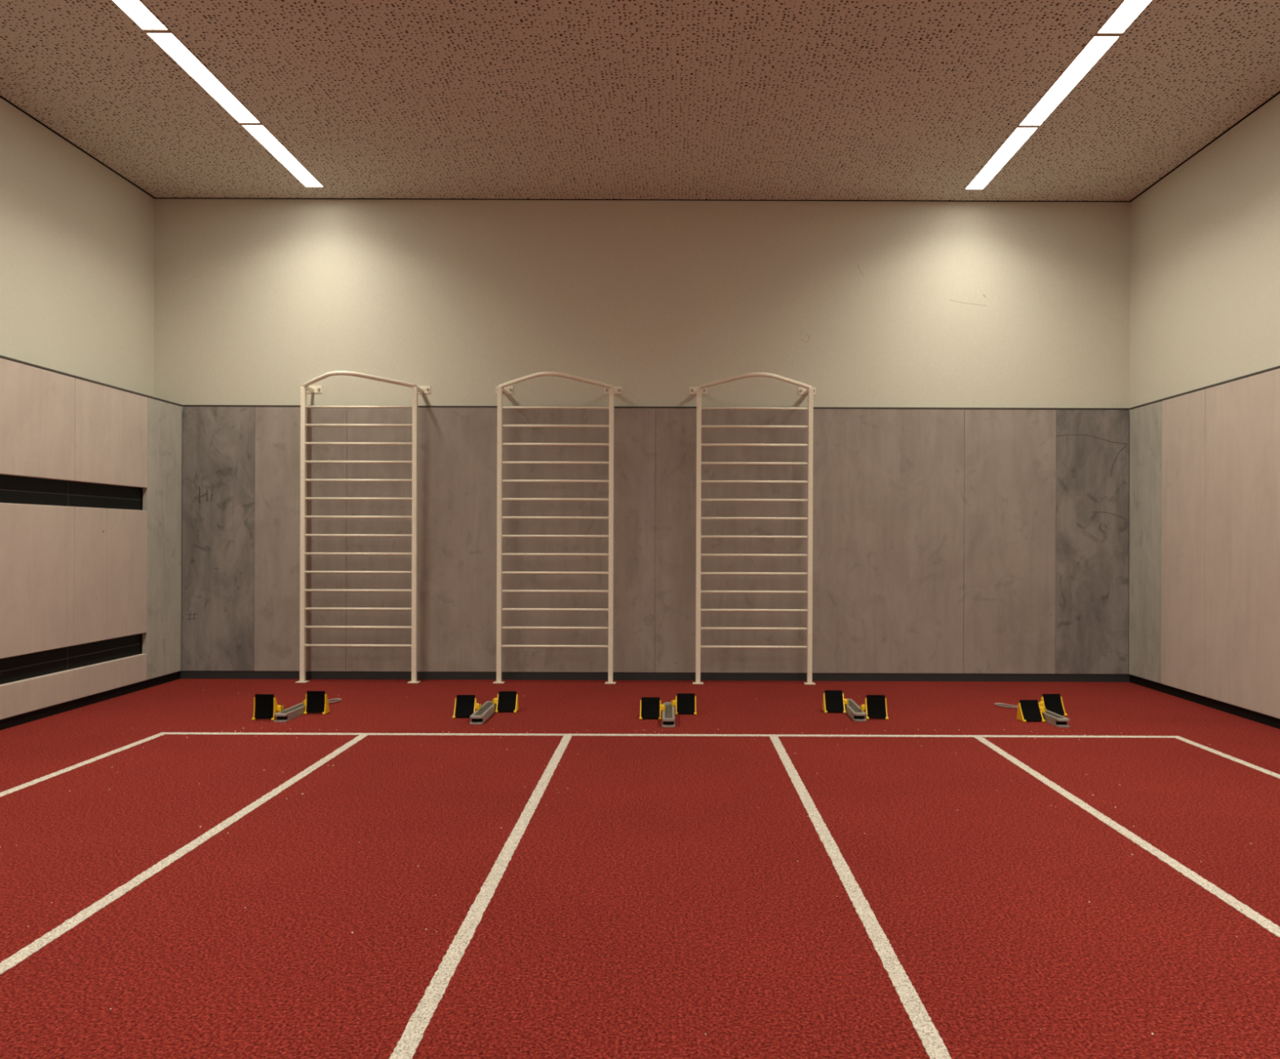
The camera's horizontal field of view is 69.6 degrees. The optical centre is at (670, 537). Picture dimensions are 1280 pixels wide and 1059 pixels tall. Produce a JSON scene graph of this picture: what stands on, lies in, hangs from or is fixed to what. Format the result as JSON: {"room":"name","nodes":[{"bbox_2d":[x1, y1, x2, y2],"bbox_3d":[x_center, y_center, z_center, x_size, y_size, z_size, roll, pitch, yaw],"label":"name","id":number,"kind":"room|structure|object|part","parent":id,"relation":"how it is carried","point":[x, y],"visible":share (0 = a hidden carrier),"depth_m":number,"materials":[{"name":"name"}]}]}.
{"room":"indoor running track","nodes":[
{"label":"indoor running track","id":0,"kind":"room"},
{"bbox_2d":[0,97,154,396],"bbox_3d":[-4.387,-0.910,2.415,0.150,4.150,10.830,0,0,0],"label":"wall","id":1,"kind":"structure","parent":0,"point":[77,237],"depth_m":6.62,"materials":[{"name":"beige paint"}]},
{"bbox_2d":[0,95,155,199],"bbox_3d":[-4.303,-2.907,2.338,0.004,0.156,10.676,0,0,0],"label":"trim","id":2,"kind":"structure","parent":1,"relation":"attached to","point":[1,96],"depth_m":6.62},
{"bbox_2d":[0,671,180,729],"bbox_3d":[-4.088,1.134,2.315,0.048,0.064,10.630,0,0,0],"label":"baseboard","id":3,"kind":"structure","parent":1,"relation":"attached to","point":[13,721],"depth_m":6.36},
{"bbox_2d":[0,355,182,406],"bbox_3d":[-4.176,-1.098,2.311,0.270,0.012,10.621,0,0,0],"label":"trim","id":4,"kind":"structure","parent":1,"relation":"attached to","point":[1,356],"depth_m":6.35,"materials":[{"name":"metal"}]},
{"bbox_2d":[140,488,142,653],"bbox_3d":[-4.212,0.037,2.340,0.207,2.256,10.680,0,0,0],"label":"lining","id":5,"kind":"object","parent":1,"relation":"attached to","point":[141,488],"depth_m":7.15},
{"bbox_2d":[0,669,73,719],"bbox_3d":[-4.072,0.997,5.818,0.042,0.206,0.867,0,0,0],"label":"wall panel","id":6,"kind":"object","parent":5,"relation":"attached to","point":[28,695],"visible":1,"depth_m":5.87,"materials":[{"name":"beige wood"}]},
{"bbox_2d":[0,502,74,658],"bbox_3d":[-4.070,0.259,5.818,0.042,0.944,0.867,0,0,0],"label":"wall panel","id":7,"kind":"object","parent":5,"relation":"attached to","point":[37,541],"visible":1,"depth_m":5.88,"materials":[{"name":"beige light wood"}]},
{"bbox_2d":[0,357,75,480],"bbox_3d":[-4.066,-0.739,5.818,0.042,0.703,0.867,0,0,0],"label":"wall panel","id":8,"kind":"object","parent":5,"relation":"attached to","point":[37,405],"visible":1,"depth_m":5.87,"materials":[{"name":"beige light wood"}]},
{"bbox_2d":[0,633,140,684],"bbox_3d":[-4.104,0.812,2.064,0.013,0.187,10.108,0,0,0],"label":"wall slot","id":9,"kind":"object","parent":5,"relation":"attached to","point":[21,667],"visible":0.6,"depth_m":6.24,"materials":[{"name":"black metal"}]},
{"bbox_2d":[0,474,141,510],"bbox_3d":[-4.100,-0.300,2.064,0.013,0.198,10.108,0,0,0],"label":"wall slot","id":10,"kind":"object","parent":5,"relation":"attached to","point":[13,489],"visible":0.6,"depth_m":6.24,"materials":[{"name":"black metal"}]},
{"bbox_2d":[73,506,106,645],"bbox_3d":[-4.069,0.259,6.433,0.043,0.944,0.356,0,0,0],"label":"wall panel","id":11,"kind":"object","parent":5,"relation":"attached to","point":[90,523],"visible":0.94,"depth_m":6.42,"materials":[{"name":"beige wood"}]},
{"bbox_2d":[71,653,146,699],"bbox_3d":[-4.072,0.997,6.688,0.042,0.206,0.866,0,0,0],"label":"wall panel","id":12,"kind":"object","parent":5,"relation":"attached to","point":[95,678],"visible":0.99,"depth_m":6.64,"materials":[{"name":"beige wood"}]},
{"bbox_2d":[72,377,147,488],"bbox_3d":[-4.066,-0.739,6.688,0.042,0.703,0.866,0,0,0],"label":"wall panel","id":13,"kind":"object","parent":5,"relation":"attached to","point":[111,433],"visible":0.98,"depth_m":6.65,"materials":[{"name":"beige light wood"}]},
{"bbox_2d":[106,508,146,639],"bbox_3d":[-4.070,0.259,6.867,0.042,0.944,0.507,0,0,0],"label":"wall panel","id":14,"kind":"object","parent":5,"relation":"attached to","point":[126,529],"visible":0.94,"depth_m":6.84,"materials":[{"name":"beige wood"}]},
{"bbox_2d":[142,397,182,679],"bbox_3d":[-4.069,0.005,7.373,0.042,2.190,0.499,0,0,0],"label":"wall panel","id":15,"kind":"object","parent":5,"relation":"attached to","point":[162,495],"visible":0.98,"depth_m":7.35,"materials":[{"name":"grey wood"}]},
{"bbox_2d":[0,678,1279,1058],"bbox_3d":[-0.247,1.253,2.340,8.445,0.152,10.980,0,0,0],"label":"floor","id":16,"kind":"structure","parent":0,"point":[659,900],"depth_m":3.22,"materials":[{"name":"red rubber"}]},
{"bbox_2d":[252,690,342,722],"bbox_3d":[-2.418,1.088,6.242,0.330,0.167,0.817,0,0,19],"label":"starting block","id":17,"kind":"object","parent":16,"relation":"on","point":[265,705],"visible":1,"depth_m":5.95,"materials":[{"name":"black rubber"}]},
{"bbox_3d":[-2.675,1.098,5.945,0.018,0.145,0.089,0,0,2],"label":"frame","id":18,"kind":"part","parent":17,"relation":"part of","materials":[{"name":"yellow plastic"}]},
{"bbox_3d":[-2.549,1.099,5.941,0.018,0.145,0.089,0,0,2],"label":"frame","id":19,"kind":"part","parent":17,"relation":"part of","materials":[{"name":"yellow plastic"}]},
{"bbox_3d":[-2.480,1.146,6.130,0.082,0.050,0.560,0,0,2],"label":"rail","id":20,"kind":"part","parent":17,"relation":"part of","materials":[{"name":"grey metal"}]},
{"bbox_3d":[-2.424,1.105,6.151,0.018,0.133,0.089,0,0,2],"label":"frame","id":21,"kind":"part","parent":17,"relation":"part of","materials":[{"name":"yellow plastic"}]},
{"bbox_3d":[-2.298,1.105,6.147,0.018,0.133,0.089,0,0,2],"label":"frame","id":22,"kind":"part","parent":17,"relation":"part of","materials":[{"name":"yellow plastic"}]},
{"bbox_2d":[452,690,518,724],"bbox_3d":[-1.207,1.104,6.203,0.336,0.143,0.799,0,0,17],"label":"starting block","id":23,"kind":"object","parent":16,"relation":"on","point":[465,705],"visible":1,"depth_m":6.05,"materials":[{"name":"black rubber"}]},
{"bbox_3d":[-1.410,1.113,6.037,0.018,0.124,0.103,0,0,0],"label":"frame","id":24,"kind":"part","parent":23,"relation":"part of","materials":[{"name":"yellow plastic"}]},
{"bbox_3d":[-1.284,1.113,6.037,0.018,0.124,0.103,0,0,0],"label":"frame","id":25,"kind":"part","parent":23,"relation":"part of","materials":[{"name":"yellow plastic"}]},
{"bbox_3d":[-1.229,1.151,6.080,0.082,0.050,0.560,0,0,0],"label":"rail","id":26,"kind":"part","parent":23,"relation":"part of","materials":[{"name":"grey metal"}]},
{"bbox_3d":[-1.171,1.118,6.241,0.018,0.116,0.110,0,0,0],"label":"frame","id":27,"kind":"part","parent":23,"relation":"part of","materials":[{"name":"yellow plastic"}]},
{"bbox_3d":[-1.045,1.119,6.241,0.018,0.116,0.110,0,0,0],"label":"frame","id":28,"kind":"part","parent":23,"relation":"part of","materials":[{"name":"yellow plastic"}]},
{"bbox_2d":[0,686,1251,1035],"bbox_3d":[-0.132,1.178,4.660,7.144,0.005,5.271,0,0,0],"label":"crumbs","id":29,"kind":"object","parent":16,"relation":"on","point":[709,686],"visible":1,"depth_m":4.24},
{"bbox_2d":[639,693,697,727],"bbox_3d":[0.000,1.113,6.138,0.335,0.134,0.792,0,0,18],"label":"starting block","id":30,"kind":"object","parent":16,"relation":"on","point":[685,703],"visible":1,"depth_m":6.03,"materials":[{"name":"black rubber"}]},
{"bbox_3d":[-0.193,1.121,6.019,0.018,0.117,0.108,0,0,0],"label":"frame","id":31,"kind":"part","parent":30,"relation":"part of","materials":[{"name":"yellow plastic"}]},
{"bbox_3d":[-0.067,1.121,6.019,0.018,0.117,0.108,0,0,0],"label":"frame","id":32,"kind":"part","parent":30,"relation":"part of","materials":[{"name":"yellow plastic"}]},
{"bbox_3d":[-0.012,1.155,6.013,0.082,0.050,0.560,0,0,0],"label":"rail","id":33,"kind":"part","parent":30,"relation":"part of","materials":[{"name":"grey metal"}]},
{"bbox_3d":[0.167,1.123,6.191,0.018,0.114,0.107,0,0,0],"label":"frame","id":34,"kind":"part","parent":30,"relation":"part of","materials":[{"name":"yellow plastic"}]},
{"bbox_2d":[822,689,888,721],"bbox_3d":[1.187,1.108,6.340,0.341,0.153,0.810,0,0,-13],"label":"starting block","id":35,"kind":"object","parent":16,"relation":"on","point":[874,706],"visible":1,"depth_m":6.05,"materials":[{"name":"black rubber"}]},
{"bbox_3d":[1.052,1.122,6.267,0.018,0.124,0.117,0,0,1],"label":"frame","id":36,"kind":"part","parent":35,"relation":"part of","materials":[{"name":"yellow plastic"}]},
{"bbox_3d":[1.178,1.122,6.265,0.018,0.124,0.117,0,0,1],"label":"frame","id":37,"kind":"part","parent":35,"relation":"part of","materials":[{"name":"yellow plastic"}]},
{"bbox_3d":[1.234,1.159,6.220,0.082,0.050,0.560,0,0,1],"label":"rail","id":38,"kind":"part","parent":35,"relation":"part of","materials":[{"name":"grey metal"}]},
{"bbox_3d":[1.288,1.118,6.042,0.018,0.133,0.092,0,0,1],"label":"frame","id":39,"kind":"part","parent":35,"relation":"part of","materials":[{"name":"yellow plastic"}]},
{"bbox_3d":[1.414,1.119,6.040,0.018,0.133,0.092,0,0,1],"label":"frame","id":40,"kind":"part","parent":35,"relation":"part of","materials":[{"name":"yellow plastic"}]},
{"bbox_2d":[994,693,1070,727],"bbox_3d":[2.454,1.120,6.176,0.386,0.137,0.804,0,0,-3],"label":"starting block","id":41,"kind":"object","parent":16,"relation":"on","point":[1050,709],"visible":1,"depth_m":6.00,"materials":[{"name":"black rubber"}]},
{"bbox_3d":[2.280,1.131,5.981,0.018,0.114,0.114,0,0,-3],"label":"frame","id":42,"kind":"part","parent":41,"relation":"part of","materials":[{"name":"yellow plastic"}]},
{"bbox_3d":[2.406,1.131,5.987,0.018,0.114,0.114,0,0,-3],"label":"frame","id":43,"kind":"part","parent":41,"relation":"part of","materials":[{"name":"yellow plastic"}]},
{"bbox_3d":[2.462,1.164,6.055,0.082,0.050,0.560,0,0,-3],"label":"rail","id":44,"kind":"part","parent":41,"relation":"part of","materials":[{"name":"grey metal"}]},
{"bbox_3d":[2.637,1.130,6.193,0.018,0.119,0.109,0,0,-3],"label":"frame","id":45,"kind":"part","parent":41,"relation":"part of","materials":[{"name":"yellow plastic"}]},
{"bbox_2d":[0,0,1279,200],"bbox_3d":[-0.233,-2.836,2.343,8.117,0.030,10.646,0,0,0],"label":"ceiling","id":46,"kind":"structure","parent":0,"point":[694,100],"depth_m":5.81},
{"bbox_2d":[111,0,170,31],"bbox_3d":[-2.863,-2.827,4.559,0.148,0.006,1.145,0,0,0],"label":"recessed light","id":47,"kind":"object","parent":46,"relation":"in","point":[136,11],"visible":1,"depth_m":4.98,"materials":[{"name":"white plastic"}]},
{"bbox_2d":[144,31,262,124],"bbox_3d":[-2.863,-2.827,5.705,0.148,0.006,1.145,0,0,0],"label":"recessed light","id":48,"kind":"object","parent":46,"relation":"in","point":[168,42],"visible":1,"depth_m":5.62,"materials":[{"name":"white plastic"}]},
{"bbox_2d":[240,124,324,187],"bbox_3d":[-2.863,-2.827,6.853,0.148,0.006,1.145,0,0,0],"label":"recessed light","id":49,"kind":"object","parent":46,"relation":"in","point":[260,132],"visible":1,"depth_m":6.78,"materials":[{"name":"white plastic"}]},
{"bbox_2d":[964,125,1039,190],"bbox_3d":[2.444,-2.808,6.853,0.148,0.006,1.145,0,0,0],"label":"recessed light","id":50,"kind":"object","parent":46,"relation":"in","point":[1020,135],"visible":1,"depth_m":6.78,"materials":[{"name":"white plastic"}]},
{"bbox_2d":[1017,34,1121,126],"bbox_3d":[2.444,-2.808,5.705,0.148,0.006,1.145,0,0,0],"label":"recessed light","id":51,"kind":"object","parent":46,"relation":"in","point":[1098,46],"visible":1,"depth_m":5.62,"materials":[{"name":"white plastic"}]},
{"bbox_2d":[1095,0,1152,35],"bbox_3d":[2.444,-2.808,4.559,0.148,0.006,1.145,0,0,0],"label":"recessed light","id":52,"kind":"object","parent":46,"relation":"in","point":[1128,11],"visible":1,"depth_m":4.96,"materials":[{"name":"white plastic"}]},
{"bbox_2d":[154,199,1130,673],"bbox_3d":[-0.239,-0.896,7.755,8.145,4.150,0.151,0,0,0],"label":"wall","id":53,"kind":"structure","parent":0,"point":[860,304],"depth_m":7.68,"materials":[{"name":"beige paint"}]},
{"bbox_2d":[182,406,255,671],"bbox_3d":[-3.748,0.006,7.651,0.599,2.190,0.056,0,0,0],"label":"wall panel","id":54,"kind":"object","parent":53,"relation":"attached to","point":[218,450],"visible":1,"depth_m":7.62,"materials":[{"name":"grey wood"}]},
{"bbox_2d":[253,406,346,671],"bbox_3d":[-3.066,0.008,7.652,0.760,2.190,0.055,0,0,0],"label":"wall panel","id":55,"kind":"object","parent":53,"relation":"attached to","point":[277,428],"visible":0.77,"depth_m":7.62,"materials":[{"name":"grey wood"}]},
{"bbox_2d":[295,370,430,683],"bbox_3d":[-2.533,-0.055,7.360,1.053,2.453,0.639,0,0,0],"label":"wall bars","id":56,"kind":"object","parent":53,"relation":"attached to","point":[306,388],"visible":1,"depth_m":7.47,"materials":[{"name":"beige metal"}]},
{"bbox_3d":[-2.084,1.170,7.475,0.086,0.006,0.080,0,0,0],"label":"foot plate","id":57,"kind":"part","parent":56,"relation":"part of","materials":[{"name":"beige metal"}]},
{"bbox_2d":[346,407,497,671],"bbox_3d":[-2.045,0.012,7.652,1.278,2.190,0.055,0,0,0],"label":"wall panel","id":58,"kind":"object","parent":53,"relation":"attached to","point":[457,497],"visible":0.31,"depth_m":7.62,"materials":[{"name":"grey wood"}]},
{"bbox_2d":[493,371,622,684],"bbox_3d":[-0.936,-0.050,7.360,1.053,2.453,0.639,0,0,0],"label":"wall bars","id":59,"kind":"object","parent":53,"relation":"attached to","point":[610,389],"visible":1,"depth_m":7.47,"materials":[{"name":"beige metal"}]},
{"bbox_3d":[-1.394,1.172,7.475,0.086,0.006,0.080,0,0,0],"label":"foot plate","id":60,"kind":"part","parent":59,"relation":"part of","materials":[{"name":"beige metal"}]},
{"bbox_3d":[-0.487,1.175,7.475,0.086,0.006,0.080,0,0,0],"label":"foot plate","id":61,"kind":"part","parent":59,"relation":"part of","materials":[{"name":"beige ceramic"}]},
{"bbox_2d":[502,408,655,672],"bbox_3d":[-0.766,0.016,7.652,1.277,2.190,0.055,0,0,0],"label":"wall panel","id":62,"kind":"object","parent":53,"relation":"attached to","point":[634,428],"visible":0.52,"depth_m":7.62,"materials":[{"name":"grey wood"}]},
{"bbox_2d":[155,197,1129,202],"bbox_3d":[-0.232,-2.894,7.678,8.145,0.154,0.004,0,0,0],"label":"trim","id":63,"kind":"structure","parent":53,"relation":"attached to","point":[155,197],"depth_m":7.68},
{"bbox_2d":[180,670,1129,681],"bbox_3d":[-0.128,1.148,7.655,7.872,0.064,0.050,0,0,0],"label":"baseboard","id":64,"kind":"structure","parent":53,"relation":"attached to","point":[184,674],"depth_m":7.63,"materials":[{"name":"rubber"}]},
{"bbox_2d":[182,404,1128,409],"bbox_3d":[-0.120,-1.083,7.651,7.850,0.012,0.059,0,0,0],"label":"trim","id":65,"kind":"structure","parent":53,"relation":"attached to","point":[1025,408],"depth_m":7.62,"materials":[{"name":"metal"}]},
{"bbox_2d":[654,408,808,672],"bbox_3d":[0.513,0.021,7.652,1.277,2.190,0.055,0,0,0],"label":"wall panel","id":66,"kind":"object","parent":53,"relation":"attached to","point":[675,594],"visible":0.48,"depth_m":7.62,"materials":[{"name":"grey wood"}]},
{"bbox_2d":[689,372,815,684],"bbox_3d":[0.682,-0.044,7.360,1.053,2.453,0.639,0,0,0],"label":"wall bars","id":67,"kind":"object","parent":53,"relation":"attached to","point":[805,388],"visible":1,"depth_m":7.47,"materials":[{"name":"beige metal"}]},
{"bbox_3d":[0.224,1.178,7.475,0.086,0.006,0.080,0,0,0],"label":"foot plate","id":68,"kind":"part","parent":67,"relation":"part of","materials":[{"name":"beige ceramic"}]},
{"bbox_2d":[812,408,964,673],"bbox_3d":[1.793,0.025,7.652,1.278,2.190,0.055,0,0,0],"label":"wall panel","id":69,"kind":"object","parent":53,"relation":"attached to","point":[888,535],"visible":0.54,"depth_m":7.62,"materials":[{"name":"grey wood"}]},
{"bbox_2d":[963,408,1056,673],"bbox_3d":[2.814,0.029,7.652,0.760,2.190,0.055,0,0,0],"label":"wall panel","id":70,"kind":"object","parent":53,"relation":"attached to","point":[1010,455],"visible":1,"depth_m":7.62,"materials":[{"name":"grey wood"}]},
{"bbox_2d":[1055,409,1128,674],"bbox_3d":[3.497,0.031,7.651,0.603,2.190,0.056,0,0,0],"label":"wall panel","id":71,"kind":"object","parent":53,"relation":"attached to","point":[1092,489],"visible":1,"depth_m":7.62,"materials":[{"name":"grey wood"}]},
{"bbox_2d":[1128,93,1279,507],"bbox_3d":[3.908,-0.881,2.415,0.150,4.150,10.830,0,0,0],"label":"wall","id":72,"kind":"structure","parent":0,"point":[1205,252],"depth_m":6.53,"materials":[{"name":"beige paint"}]},
{"bbox_2d":[1128,400,1161,683],"bbox_3d":[3.815,0.032,7.374,0.030,2.190,0.497,0,0,0],"label":"wall panel","id":73,"kind":"object","parent":72,"relation":"attached to","point":[1145,421],"visible":1,"depth_m":7.36,"materials":[{"name":"grey wood"}]},
{"bbox_2d":[1160,388,1205,696],"bbox_3d":[3.815,0.032,6.835,0.030,2.190,0.575,0,0,0],"label":"wall panel","id":74,"kind":"object","parent":72,"relation":"attached to","point":[1183,416],"visible":1,"depth_m":6.82,"materials":[{"name":"beige wood"}]},
{"bbox_2d":[1128,365,1279,409],"bbox_3d":[3.817,-1.070,2.311,0.033,0.012,10.621,0,0,0],"label":"trim","id":75,"kind":"structure","parent":72,"relation":"attached to","point":[1277,366],"depth_m":6.49,"materials":[{"name":"metal"}]},
{"bbox_2d":[1129,674,1279,728],"bbox_3d":[3.817,1.161,2.315,0.018,0.064,10.630,0,0,0],"label":"baseboard","id":76,"kind":"structure","parent":72,"relation":"attached to","point":[1263,718],"depth_m":6.49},
{"bbox_2d":[1129,91,1279,202],"bbox_3d":[3.838,-2.879,2.338,0.004,0.156,10.676,0,0,0],"label":"trim","id":77,"kind":"structure","parent":72,"relation":"attached to","point":[1278,92],"depth_m":6.54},
{"bbox_2d":[1204,368,1279,718],"bbox_3d":[3.815,0.032,5.906,0.030,2.190,1.277,0,0,0],"label":"wall panel","id":78,"kind":"object","parent":72,"relation":"attached to","point":[1242,656],"visible":1,"depth_m":6.09,"materials":[{"name":"beige wood"}]}
]}

